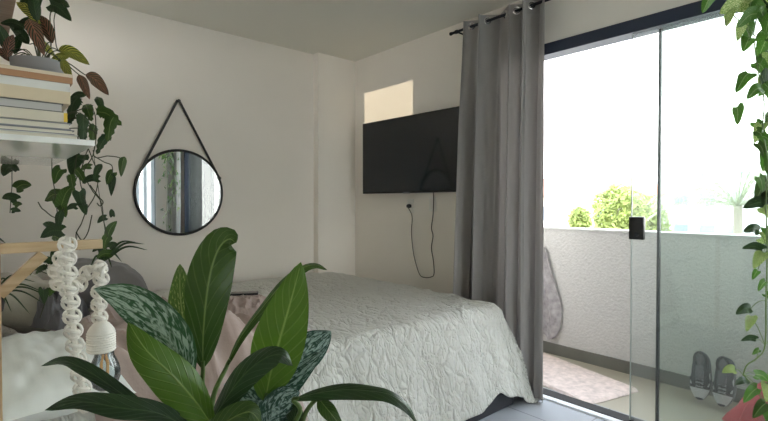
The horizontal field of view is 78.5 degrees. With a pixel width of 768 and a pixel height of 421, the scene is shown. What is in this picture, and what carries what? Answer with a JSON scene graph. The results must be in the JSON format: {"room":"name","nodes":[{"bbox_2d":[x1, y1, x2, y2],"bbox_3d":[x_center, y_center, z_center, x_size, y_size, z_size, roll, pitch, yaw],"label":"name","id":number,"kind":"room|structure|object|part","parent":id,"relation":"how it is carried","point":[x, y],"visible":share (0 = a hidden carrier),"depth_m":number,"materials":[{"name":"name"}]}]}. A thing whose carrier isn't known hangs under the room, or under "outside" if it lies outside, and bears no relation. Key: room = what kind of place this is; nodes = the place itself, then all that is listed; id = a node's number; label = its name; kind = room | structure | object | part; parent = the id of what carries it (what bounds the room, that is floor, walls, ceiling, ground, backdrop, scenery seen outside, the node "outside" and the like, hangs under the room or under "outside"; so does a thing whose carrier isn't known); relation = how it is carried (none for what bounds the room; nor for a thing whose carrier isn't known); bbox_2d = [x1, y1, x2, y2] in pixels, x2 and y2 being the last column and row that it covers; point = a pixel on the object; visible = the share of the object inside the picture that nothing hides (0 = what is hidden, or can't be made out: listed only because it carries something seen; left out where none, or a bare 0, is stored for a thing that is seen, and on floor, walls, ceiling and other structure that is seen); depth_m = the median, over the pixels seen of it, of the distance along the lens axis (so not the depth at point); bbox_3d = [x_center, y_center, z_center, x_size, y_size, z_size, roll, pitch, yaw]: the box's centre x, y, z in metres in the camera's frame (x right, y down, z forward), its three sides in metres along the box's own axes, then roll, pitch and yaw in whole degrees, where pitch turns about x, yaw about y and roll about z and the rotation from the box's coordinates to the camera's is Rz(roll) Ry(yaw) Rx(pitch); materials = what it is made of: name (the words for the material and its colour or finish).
{"room":"bedroom","nodes":[
{"label":"bedroom","id":0,"kind":"room"},
{"bbox_2d":[9,55,63,72],"bbox_3d":[-1.026,-0.413,1.402,0.144,0.056,0.144,-1,1,-41],"label":"plant pot","id":1,"kind":"object","parent":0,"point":[27,61],"depth_m":1.34,"materials":[{"name":"grey ceramic"}]},
{"bbox_2d":[0,0,313,290],"bbox_3d":[-1.830,-0.105,3.254,4.130,2.546,0.130,-1,1,-41],"label":"wall","id":2,"kind":"structure","parent":0,"point":[249,102],"depth_m":3.47,"materials":[{"name":"paint"}]},
{"bbox_2d":[313,53,354,275],"bbox_3d":[-0.451,-0.122,4.323,0.414,2.546,0.075,-1,1,-41],"label":"column","id":3,"kind":"structure","parent":2,"relation":"attached to","point":[333,77],"depth_m":4.27,"materials":[{"name":"paint"}]},
{"bbox_3d":[-1.497,-0.796,3.420,0.024,0.024,0.042,-1,1,-41],"label":"peg","id":4,"kind":"object","parent":2,"relation":"attached to","visible":0},
{"bbox_2d":[133,99,222,235],"bbox_3d":[-1.483,-0.311,3.431,0.633,0.990,0.036,-1,1,-41],"label":"round mirror","id":5,"kind":"object","parent":4,"relation":"hanging from","point":[177,192],"visible":1,"depth_m":3.42,"materials":[{"name":"black mirror"}]},
{"bbox_3d":[-1.488,-0.132,3.439,0.633,0.632,0.021,-1,1,-41],"label":"frame","id":6,"kind":"part","parent":5,"relation":"part of","materials":[{"name":"black metal"}]},
{"bbox_2d":[136,152,220,232],"bbox_3d":[-1.488,-0.132,3.439,0.604,0.604,0.008,-1,1,-41],"label":"mirror glass","id":7,"kind":"object","parent":5,"relation":"attached to","point":[177,192],"depth_m":3.42,"materials":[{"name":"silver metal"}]},
{"bbox_2d":[92,0,520,61],"bbox_3d":[0.049,-1.413,1.083,4.130,0.140,5.840,-1,1,-41],"label":"ceiling","id":8,"kind":"structure","parent":0,"point":[352,30],"depth_m":3.38,"materials":[{"name":"white paint"}]},
{"bbox_2d":[701,0,767,420],"bbox_3d":[1.292,-0.275,1.545,0.436,2.152,0.251,0,1,-26],"label":"hanging plant","id":9,"kind":"object","parent":8,"relation":"hanging from","point":[752,10],"visible":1,"depth_m":1.58,"materials":[{"name":"plant"}]},
{"bbox_2d":[355,0,700,293],"bbox_3d":[1.604,-0.091,2.378,0.120,2.546,5.710,-1,1,-41],"label":"wall","id":10,"kind":"structure","parent":0,"point":[423,74],"depth_m":3.81,"materials":[{"name":"paint"}]},
{"bbox_2d":[407,199,413,212],"bbox_3d":[0.218,-0.037,3.865,0.011,0.116,0.074,-1,1,-41],"label":"wall socket","id":11,"kind":"object","parent":10,"relation":"attached to","point":[409,201],"visible":0.83,"depth_m":3.85,"materials":[{"name":"white plastic"}]},
{"bbox_2d":[363,106,458,193],"bbox_3d":[0.205,-0.451,3.816,0.074,0.626,1.070,-1,1,-44],"label":"television","id":12,"kind":"object","parent":10,"relation":"attached to","point":[416,153],"visible":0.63,"depth_m":3.74,"materials":[{"name":"black plastic"}]},
{"bbox_2d":[406,192,434,277],"bbox_3d":[0.288,0.195,3.755,0.038,0.682,0.300,-1,1,-41],"label":"power cord","id":13,"kind":"object","parent":12,"relation":"attached to","point":[408,206],"visible":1,"depth_m":3.70,"materials":[{"name":"black plastic"}]},
{"bbox_2d":[429,197,435,210],"bbox_3d":[0.380,-0.051,3.680,0.010,0.116,0.074,-1,1,-41],"label":"wall socket","id":14,"kind":"object","parent":10,"relation":"attached to","point":[430,198],"visible":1,"depth_m":3.68,"materials":[{"name":"white plastic"}]},
{"bbox_2d":[449,0,549,35],"bbox_3d":[1.835,-1.247,1.907,0.128,0.044,4.019,-1,1,-41],"label":"curtain rod","id":15,"kind":"object","parent":10,"relation":"attached to","point":[459,31],"visible":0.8,"depth_m":3.08,"materials":[{"name":"grey metal"}]},
{"bbox_2d":[453,0,544,402],"bbox_3d":[0.743,-0.073,3.101,0.147,2.463,0.709,-1,1,-45],"label":"curtain","id":16,"kind":"object","parent":15,"relation":"hanging from","point":[499,242],"visible":0.82,"depth_m":3.00,"materials":[{"name":"grey fabric"}]},
{"bbox_2d":[533,394,621,420],"bbox_3d":[1.771,1.181,2.066,0.043,0.012,3.050,-1,1,-41],"label":"trim","id":17,"kind":"structure","parent":10,"relation":"attached to","point":[546,397],"depth_m":2.76,"materials":[{"name":"white"}]},
{"bbox_2d":[543,388,643,420],"bbox_3d":[1.818,1.179,2.107,0.082,0.016,3.050,-1,1,-41],"label":"trim","id":18,"kind":"structure","parent":10,"relation":"attached to","point":[590,406],"depth_m":2.78,"materials":[{"name":"black metal"}]},
{"bbox_2d":[544,0,737,420],"bbox_3d":[1.829,0.079,2.099,0.112,2.215,3.050,-1,1,-41],"label":"door","id":19,"kind":"structure","parent":10,"relation":"in","point":[623,31],"depth_m":2.53,"materials":[{"name":"black metal"}]},
{"bbox_3d":[1.657,0.103,2.256,0.042,2.129,0.912,-1,1,-41],"label":"sliding glass panel","id":20,"kind":"part","parent":19,"relation":"part of","materials":[{"name":"clear glass"}]},
{"bbox_3d":[2.146,0.112,1.753,0.020,2.129,2.052,-1,1,-41],"label":"fixed glass panel","id":21,"kind":"part","parent":19,"relation":"part of","materials":[{"name":"clear glass"}]},
{"bbox_2d":[479,387,645,420],"bbox_3d":[0.049,1.262,1.126,4.130,0.120,5.840,-1,1,-41],"label":"floor","id":22,"kind":"structure","parent":0,"point":[520,410],"depth_m":2.72,"materials":[{"name":"tile"}]},
{"bbox_2d":[0,237,120,420],"bbox_3d":[-0.720,0.628,1.065,0.262,1.150,0.185,0,1,6],"label":"floor lamp","id":23,"kind":"object","parent":22,"relation":"on","point":[101,336],"depth_m":1.02,"materials":[{"name":"white fabric"}]},
{"bbox_3d":[-0.764,0.636,1.069,0.221,1.134,0.034,-1,1,-41],"label":"wooden bracket","id":24,"kind":"part","parent":23,"relation":"part of","materials":[{"name":"beige wood"}]},
{"bbox_3d":[-0.752,0.081,1.071,0.190,0.022,0.024,-1,1,-41],"label":"arm","id":25,"kind":"part","parent":23,"relation":"part of","materials":[{"name":"brown wood"}]},
{"bbox_3d":[-0.670,0.171,1.030,0.122,0.166,0.050,0,1,-4],"label":"macrame cord","id":26,"kind":"part","parent":23,"relation":"part of","materials":[{"name":"white fabric"}]},
{"bbox_2d":[86,321,115,354],"bbox_3d":[-0.626,0.278,1.040,0.058,0.066,0.058,-1,1,-41],"label":"socket","id":27,"kind":"object","parent":23,"relation":"attached to","point":[101,336],"depth_m":1.02,"materials":[{"name":"white plastic"}]},
{"bbox_3d":[-0.622,0.356,1.046,0.063,0.090,0.063,-1,1,-41],"label":"bulb","id":28,"kind":"part","parent":23,"relation":"part of","materials":[{"name":"clear glass"}]},
{"bbox_2d":[466,393,512,420],"bbox_3d":[-0.735,0.898,2.769,2.400,0.555,1.885,-1,1,-41],"label":"bed","id":29,"kind":"object","parent":22,"relation":"on","point":[501,401],"visible":0.06,"depth_m":2.74,"materials":[{"name":"grey fabric"}]},
{"bbox_2d":[1,272,543,420],"bbox_3d":[-0.646,0.863,2.809,2.592,0.612,2.005,-1,1,-41],"label":"coverlet","id":30,"kind":"object","parent":29,"relation":"on","point":[448,356],"visible":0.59,"depth_m":2.52,"materials":[{"name":"white fabric"}]},
{"bbox_2d":[1,272,49,333],"bbox_3d":[-1.569,0.415,2.089,0.460,0.292,0.360,1,1,43],"label":"pillow","id":31,"kind":"object","parent":30,"relation":"on","point":[17,318],"visible":0.39,"depth_m":1.92,"materials":[{"name":"beige fabric"}]},
{"bbox_2d":[2,329,135,420],"bbox_3d":[-1.119,0.519,1.554,0.310,0.173,0.840,-1,1,-44],"label":"pillow","id":32,"kind":"object","parent":30,"relation":"on","point":[29,388],"visible":0.59,"depth_m":1.33,"materials":[{"name":"white fabric"}]},
{"bbox_2d":[64,258,147,308],"bbox_3d":[-1.632,0.424,2.724,0.446,0.299,0.660,-1,1,-33],"label":"pillow","id":33,"kind":"object","parent":30,"relation":"on","point":[119,272],"visible":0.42,"depth_m":2.57,"materials":[{"name":"grey fabric"}]},
{"bbox_2d":[50,296,307,420],"bbox_3d":[-0.962,0.699,1.987,1.196,0.663,0.730,1,1,40],"label":"blanket","id":34,"kind":"object","parent":30,"relation":"on","point":[233,324],"visible":0.15,"depth_m":1.69,"materials":[{"name":"fabric"}]},
{"bbox_2d":[29,288,89,330],"bbox_3d":[-1.364,0.381,1.976,0.209,0.199,0.154,0,1,20],"label":"pillow","id":35,"kind":"object","parent":34,"relation":"on","point":[51,317],"visible":0.43,"depth_m":1.91,"materials":[{"name":"grey fabric"}]},
{"bbox_2d":[227,294,265,316],"bbox_3d":[-0.740,0.507,2.496,0.372,0.124,0.511,0,1,-20],"label":"pillow","id":36,"kind":"object","parent":30,"relation":"on","point":[244,304],"visible":0.38,"depth_m":2.40,"materials":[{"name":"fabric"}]},
{"bbox_2d":[230,291,258,295],"bbox_3d":[-0.758,0.450,2.555,0.145,0.010,0.070,0,1,-13],"label":"smartphone","id":37,"kind":"object","parent":36,"relation":"on","point":[240,292],"visible":0.98,"depth_m":2.53,"materials":[{"name":"black plastic"}]},
{"bbox_3d":[-0.254,0.925,0.802,0.325,0.567,0.337,-1,1,-41],"label":"stool","id":38,"kind":"object","parent":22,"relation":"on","visible":0},
{"bbox_2d":[42,227,416,420],"bbox_3d":[-0.238,0.334,0.790,0.549,0.615,0.272,0,1,-11],"label":"plant","id":39,"kind":"object","parent":38,"relation":"on","point":[166,341],"visible":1,"depth_m":0.73,"materials":[{"name":"green plant"}]},
{"bbox_3d":[-0.278,0.345,0.802,0.072,0.198,0.019,-1,1,-41],"label":"stem","id":40,"kind":"part","parent":39,"relation":"part of","materials":[{"name":"green plant"}]},
{"bbox_3d":[-0.284,0.353,0.819,0.021,0.179,0.057,0,1,6],"label":"stem","id":41,"kind":"part","parent":39,"relation":"part of","materials":[{"name":"green plant"}]},
{"bbox_3d":[-0.209,0.376,0.799,0.153,0.142,0.015,0,1,17],"label":"stem","id":42,"kind":"part","parent":39,"relation":"part of","materials":[{"name":"green plant"}]},
{"bbox_3d":[-0.183,0.376,0.797,0.168,0.140,0.016,0,1,12],"label":"stem","id":43,"kind":"part","parent":39,"relation":"part of","materials":[{"name":"green plant"}]},
{"bbox_2d":[543,352,737,420],"bbox_3d":[2.001,1.255,2.634,0.886,0.146,6.500,-1,1,-41],"label":"floor","id":44,"kind":"structure","parent":0,"point":[675,403],"depth_m":2.88,"materials":[{"name":"tile"}]},
{"bbox_2d":[543,352,637,403],"bbox_3d":[1.243,1.158,3.350,0.500,0.017,0.920,0,1,-26],"label":"rug","id":45,"kind":"object","parent":44,"relation":"on","point":[561,376],"visible":0.66,"depth_m":3.14,"materials":[{"name":"fabric"}]},
{"bbox_2d":[690,351,711,399],"bbox_3d":[1.951,1.008,2.892,0.127,0.301,0.127,0,1,-4],"label":"sneaker","id":46,"kind":"object","parent":44,"relation":"on","point":[701,370],"visible":1,"depth_m":2.86,"materials":[{"name":"grey fabric"}]},
{"bbox_2d":[713,356,736,406],"bbox_3d":[2.025,1.010,2.792,0.127,0.301,0.127,0,1,5],"label":"sneaker","id":47,"kind":"object","parent":44,"relation":"on","point":[724,389],"visible":0.96,"depth_m":2.76,"materials":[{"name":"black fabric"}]},
{"bbox_2d":[722,381,767,420],"bbox_3d":[2.046,1.035,2.476,0.321,0.282,0.323,0,1,3],"label":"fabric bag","id":48,"kind":"object","parent":44,"relation":"on","point":[742,411],"visible":0.5,"depth_m":2.50,"materials":[{"name":"red"}]},
{"bbox_2d":[543,229,767,389],"bbox_3d":[2.278,0.747,2.868,0.130,1.155,6.500,-1,1,-41],"label":"wall","id":49,"kind":"structure","parent":0,"point":[704,281],"depth_m":3.21,"materials":[{"name":"white paint"}]},
{"bbox_2d":[543,247,561,339],"bbox_3d":[1.293,0.661,3.851,0.058,0.756,0.332,-1,1,-41],"label":"hanging towel","id":50,"kind":"object","parent":49,"relation":"hanging from","point":[552,306],"visible":0.41,"depth_m":3.78,"materials":[{"name":"grey fabric"}]},
{"bbox_2d":[543,341,745,402],"bbox_3d":[2.225,1.135,2.828,0.012,0.088,6.500,-1,1,-41],"label":"baseboard","id":51,"kind":"structure","parent":49,"relation":"attached to","point":[647,372],"depth_m":3.39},
{"bbox_2d":[544,226,760,238],"bbox_3d":[2.281,0.161,2.861,0.162,0.017,6.500,-1,1,-41],"label":"trim","id":52,"kind":"structure","parent":49,"relation":"on","point":[747,236],"depth_m":3.17,"materials":[{"name":"grey"}]},
{"bbox_3d":[-2.029,-0.074,1.340,1.310,2.546,2.490,-1,1,-41],"label":"wall","id":53,"kind":"structure","parent":0,"visible":0},
{"bbox_2d":[0,0,15,33],"bbox_3d":[-1.285,-0.666,1.549,0.098,0.022,0.800,-1,1,-41],"label":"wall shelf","id":54,"kind":"object","parent":53,"relation":"attached to","point":[7,7],"visible":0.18,"depth_m":1.54,"materials":[{"name":"beige wood"}]},
{"bbox_2d":[1,275,48,313],"bbox_3d":[-1.410,0.320,1.800,0.276,0.143,0.102,0,1,1],"label":"spider plant","id":55,"kind":"object","parent":53,"relation":"attached to","point":[3,300],"visible":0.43,"depth_m":1.80,"materials":[{"name":"green plant"}]},
{"bbox_3d":[-1.506,0.356,1.811,0.084,0.070,0.084,-1,1,-41],"label":"wall pot","id":56,"kind":"part","parent":55,"relation":"part of","materials":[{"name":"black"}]},
{"bbox_2d":[20,0,71,57],"bbox_3d":[-1.177,-0.632,1.549,0.245,0.254,0.115,-1,1,-33],"label":"trailing plant","id":57,"kind":"object","parent":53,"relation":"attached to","point":[59,7],"visible":0.63,"depth_m":1.58,"materials":[{"name":"green plant"}]},
{"bbox_2d":[0,133,94,165],"bbox_3d":[-1.218,-0.194,1.595,0.250,0.016,0.950,-1,1,-41],"label":"wall shelf","id":58,"kind":"object","parent":53,"relation":"attached to","point":[16,149],"visible":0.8,"depth_m":1.38,"materials":[{"name":"white paint"}]},
{"bbox_2d":[1,164,30,212],"bbox_3d":[-1.529,-0.141,1.938,0.113,0.308,0.231,-1,1,-29],"label":"pothos","id":59,"kind":"object","parent":58,"relation":"on","point":[20,185],"visible":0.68,"depth_m":2.00,"materials":[{"name":"plant"}]},
{"bbox_2d":[0,129,77,138],"bbox_3d":[-1.045,-0.206,1.380,0.208,0.017,0.280,-1,1,-41],"label":"book","id":60,"kind":"object","parent":58,"relation":"on","point":[1,130],"visible":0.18,"depth_m":1.28,"materials":[{"name":"beige paper"}]},
{"bbox_2d":[0,124,73,134],"bbox_3d":[-1.051,-0.222,1.381,0.200,0.013,0.283,-1,1,-41],"label":"book","id":61,"kind":"object","parent":60,"relation":"on","point":[2,126],"visible":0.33,"depth_m":1.28,"materials":[{"name":"beige paper"}]},
{"bbox_2d":[0,117,70,129],"bbox_3d":[-1.050,-0.238,1.374,0.192,0.018,0.274,-1,1,-41],"label":"book","id":62,"kind":"object","parent":61,"relation":"on","point":[6,121],"visible":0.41,"depth_m":1.28,"materials":[{"name":"beige paper"}]},
{"bbox_2d":[0,106,66,122],"bbox_3d":[-1.047,-0.261,1.364,0.180,0.027,0.272,-1,1,-41],"label":"book","id":63,"kind":"object","parent":62,"relation":"on","point":[7,112],"visible":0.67,"depth_m":1.27,"materials":[{"name":"beige paper"}]},
{"bbox_2d":[0,97,63,112],"bbox_3d":[-1.053,-0.287,1.362,0.174,0.024,0.272,-1,1,-41],"label":"book","id":64,"kind":"object","parent":63,"relation":"on","point":[4,101],"visible":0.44,"depth_m":1.27,"materials":[{"name":"grey paper"}]},
{"bbox_2d":[0,83,69,111],"bbox_3d":[-1.049,-0.317,1.371,0.188,0.034,0.284,-1,1,-41],"label":"book","id":65,"kind":"object","parent":64,"relation":"on","point":[6,90],"visible":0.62,"depth_m":1.27,"materials":[{"name":"beige paper"}]},
{"bbox_2d":[0,75,69,91],"bbox_3d":[-1.044,-0.346,1.365,0.188,0.023,0.262,-1,1,-41],"label":"book","id":66,"kind":"object","parent":65,"relation":"on","point":[4,79],"visible":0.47,"depth_m":1.27,"materials":[{"name":"beige paper"}]},
{"bbox_2d":[0,64,72,86],"bbox_3d":[-1.045,-0.371,1.371,0.194,0.026,0.281,-1,1,-41],"label":"book","id":67,"kind":"object","parent":66,"relation":"on","point":[9,70],"visible":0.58,"depth_m":1.27,"materials":[{"name":"beige paper"}]},
{"bbox_2d":[0,0,108,98],"bbox_3d":[-0.988,-0.487,1.404,0.361,0.329,0.144,0,1,-6],"label":"potted croton","id":68,"kind":"object","parent":67,"relation":"on","point":[37,26],"visible":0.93,"depth_m":1.38,"materials":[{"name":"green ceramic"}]},
{"bbox_2d":[30,91,126,317],"bbox_3d":[-1.185,-0.018,1.809,0.371,0.884,0.296,0,1,-20],"label":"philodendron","id":69,"kind":"object","parent":58,"relation":"on","point":[60,198],"visible":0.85,"depth_m":1.81,"materials":[{"name":"green plant"}]},
{"bbox_2d":[91,158,145,266],"bbox_3d":[-1.016,-0.009,1.815,0.274,0.458,0.081,0,1,11],"label":"air plant","id":70,"kind":"object","parent":69,"relation":"hanging from","point":[116,249],"visible":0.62,"depth_m":1.79,"materials":[{"name":"green plant"}]},
{"label":"outside","id":71,"kind":"structure","parent":0,"visible":0},
{"bbox_3d":[40.472,9.118,75.402,280.000,0.200,340.000,-1,1,-41],"label":"ground","id":72,"kind":"structure","parent":71,"visible":0},
{"bbox_2d":[566,206,592,227],"bbox_3d":[13.091,4.693,31.476,1.659,10.059,1.670,-1,1,-41],"label":"leafy tree","id":73,"kind":"object","parent":72,"relation":"on","point":[579,216],"visible":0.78,"depth_m":31.01,"materials":[{"name":"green plant"}]},
{"bbox_2d":[544,174,669,227],"bbox_3d":[16.337,3.435,38.280,8.800,12.350,9.800,-1,1,-41],"label":"apartment building","id":74,"kind":"structure","parent":72,"relation":"on","point":[561,195],"depth_m":35.51,"materials":[{"name":"beige"}]},
{"bbox_2d":[587,179,649,229],"bbox_3d":[10.707,4.221,21.622,2.555,11.316,2.429,-1,1,-41],"label":"leafy tree","id":75,"kind":"object","parent":72,"relation":"on","point":[616,202],"visible":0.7,"depth_m":21.03,"materials":[{"name":"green plant"}]},
{"bbox_2d":[604,168,688,179],"bbox_3d":[47.394,0.934,83.781,9.300,15.899,12.300,-1,1,-41],"label":"apartment building","id":76,"kind":"structure","parent":72,"relation":"on","point":[680,173],"depth_m":78.45,"materials":[{"name":"white"}]},
{"bbox_2d":[627,192,672,230],"bbox_3d":[13.084,4.464,23.651,2.590,10.766,2.338,-1,1,-41],"label":"leafy tree","id":77,"kind":"object","parent":72,"relation":"on","point":[652,222],"visible":0.21,"depth_m":22.95,"materials":[{"name":"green plant"}]},
{"bbox_2d":[646,175,677,180],"bbox_3d":[27.669,2.670,57.879,9.300,13.255,12.300,-1,1,-41],"label":"apartment building","id":78,"kind":"structure","parent":72,"relation":"on","point":[652,177],"depth_m":53.15,"materials":[{"name":"white"}]},
{"bbox_2d":[646,170,766,233],"bbox_3d":[10.223,4.436,13.657,4.720,11.143,4.698,-1,1,-41],"label":"palm tree","id":79,"kind":"object","parent":72,"relation":"on","point":[737,206],"visible":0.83,"depth_m":13.58,"materials":[{"name":"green plant"}]},
{"bbox_2d":[653,178,767,234],"bbox_3d":[30.164,3.388,44.102,7.300,12.257,8.300,-1,1,-41],"label":"apartment building","id":80,"kind":"structure","parent":72,"relation":"on","point":[721,224],"depth_m":41.05,"materials":[{"name":"grey"}]},
{"bbox_2d":[688,162,766,179],"bbox_3d":[55.164,1.087,70.399,9.300,16.020,14.300,-1,1,-41],"label":"apartment building","id":81,"kind":"structure","parent":72,"relation":"on","point":[730,170],"depth_m":69.12,"materials":[{"name":"white"}]}
]}

